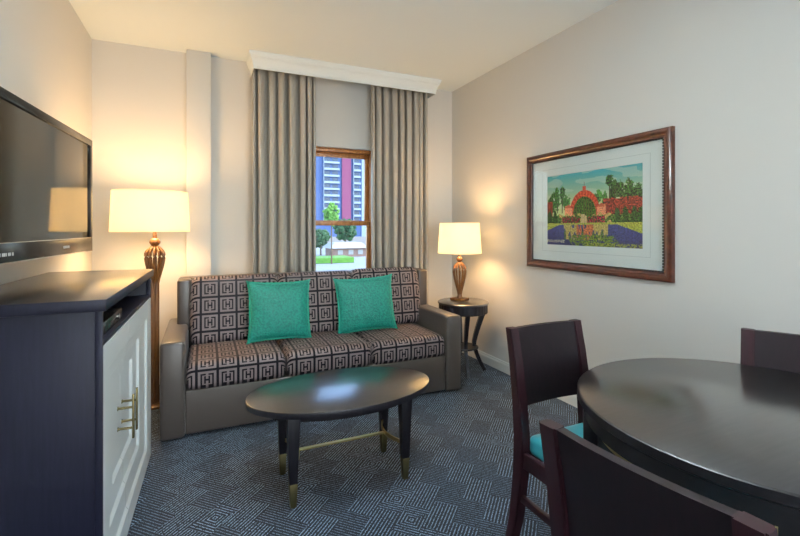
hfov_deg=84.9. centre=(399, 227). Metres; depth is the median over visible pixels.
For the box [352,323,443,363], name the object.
seat cushion
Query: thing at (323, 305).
cushion
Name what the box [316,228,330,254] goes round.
tree
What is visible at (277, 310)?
throw pillow
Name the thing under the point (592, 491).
dining chair
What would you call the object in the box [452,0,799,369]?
wall
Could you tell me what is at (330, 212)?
tree
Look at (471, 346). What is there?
shelf
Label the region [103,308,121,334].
box
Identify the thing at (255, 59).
crown molding
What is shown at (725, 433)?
dining table
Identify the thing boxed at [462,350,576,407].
baseboard
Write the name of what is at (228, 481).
floor
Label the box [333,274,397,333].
throw pillow
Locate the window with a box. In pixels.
[316,147,371,267]
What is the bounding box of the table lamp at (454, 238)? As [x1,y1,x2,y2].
[438,223,481,300]
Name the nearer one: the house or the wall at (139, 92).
the wall at (139, 92)
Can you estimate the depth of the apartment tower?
237.27 m
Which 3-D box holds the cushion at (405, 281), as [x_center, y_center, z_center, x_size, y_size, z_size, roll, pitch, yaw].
[-0.138,0.603,3.864,0.644,0.500,0.187,0,-9,-24]
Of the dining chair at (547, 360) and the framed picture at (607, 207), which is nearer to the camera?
the dining chair at (547, 360)
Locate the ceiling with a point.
(453, 42)
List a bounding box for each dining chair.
[505,319,588,535]
[539,419,777,535]
[740,328,799,373]
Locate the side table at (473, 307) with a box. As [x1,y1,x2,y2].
[438,297,488,377]
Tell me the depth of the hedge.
78.51 m
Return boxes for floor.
[127,353,577,535]
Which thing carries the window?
in the wall at (139, 92)
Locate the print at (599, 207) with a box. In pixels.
[547,163,642,248]
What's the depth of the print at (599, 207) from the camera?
3.00 m
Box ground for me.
[316,247,365,270]
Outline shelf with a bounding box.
[461,342,478,350]
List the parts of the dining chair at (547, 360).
post, seat rail, panel, seat, post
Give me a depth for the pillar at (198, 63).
3.68 m
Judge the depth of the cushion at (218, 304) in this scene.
3.24 m
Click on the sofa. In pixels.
(208, 370)
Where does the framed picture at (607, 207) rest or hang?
attached to the wall at (725, 74)
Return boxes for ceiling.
[69,0,617,91]
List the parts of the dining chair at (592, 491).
post, panel, post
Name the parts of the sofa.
arm, frame, arm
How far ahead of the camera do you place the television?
1.82 m
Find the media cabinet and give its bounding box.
[0,269,153,535]
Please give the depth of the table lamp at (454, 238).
3.85 m
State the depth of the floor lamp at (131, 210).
3.04 m
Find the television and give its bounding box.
[0,86,92,264]
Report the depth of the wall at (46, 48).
2.49 m
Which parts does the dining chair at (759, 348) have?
post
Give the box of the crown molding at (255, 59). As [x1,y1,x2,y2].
[246,49,440,98]
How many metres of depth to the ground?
73.41 m
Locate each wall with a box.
[0,0,91,284]
[92,39,451,372]
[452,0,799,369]
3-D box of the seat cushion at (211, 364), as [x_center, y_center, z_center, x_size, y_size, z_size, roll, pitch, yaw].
[-1.154,0.928,3.066,0.611,0.189,0.570,0,0,-24]
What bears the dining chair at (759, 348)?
on the floor
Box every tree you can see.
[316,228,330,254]
[322,202,339,263]
[333,218,356,241]
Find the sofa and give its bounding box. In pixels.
[160,267,460,440]
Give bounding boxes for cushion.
[186,339,285,389]
[189,274,277,343]
[276,330,370,375]
[277,271,351,332]
[350,267,419,323]
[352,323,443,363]
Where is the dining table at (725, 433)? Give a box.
[577,358,799,535]
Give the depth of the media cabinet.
1.42 m
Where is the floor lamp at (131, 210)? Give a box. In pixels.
[109,189,189,409]
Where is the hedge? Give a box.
[316,255,353,263]
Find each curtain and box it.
[253,68,315,273]
[371,85,427,303]
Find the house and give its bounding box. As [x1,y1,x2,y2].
[323,242,365,256]
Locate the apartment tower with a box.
[316,156,365,236]
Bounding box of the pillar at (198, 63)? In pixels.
[186,49,210,275]
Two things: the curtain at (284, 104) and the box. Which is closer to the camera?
the box
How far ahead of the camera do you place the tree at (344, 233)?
117.77 m
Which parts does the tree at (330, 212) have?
crown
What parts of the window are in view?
sash, sash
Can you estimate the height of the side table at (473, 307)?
0.635 m
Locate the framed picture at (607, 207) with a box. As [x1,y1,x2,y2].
[527,126,674,282]
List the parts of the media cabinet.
door, handle, handle, door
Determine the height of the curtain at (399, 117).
2.700 m
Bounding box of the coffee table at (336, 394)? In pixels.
[245,367,428,508]
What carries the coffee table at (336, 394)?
on the floor
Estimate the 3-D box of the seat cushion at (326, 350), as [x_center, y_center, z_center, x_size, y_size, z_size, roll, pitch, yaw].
[-0.593,0.928,3.316,0.611,0.189,0.570,0,0,-24]
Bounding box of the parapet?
[327,236,365,244]
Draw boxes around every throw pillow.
[246,279,311,344]
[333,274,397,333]
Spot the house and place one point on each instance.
(352, 249)

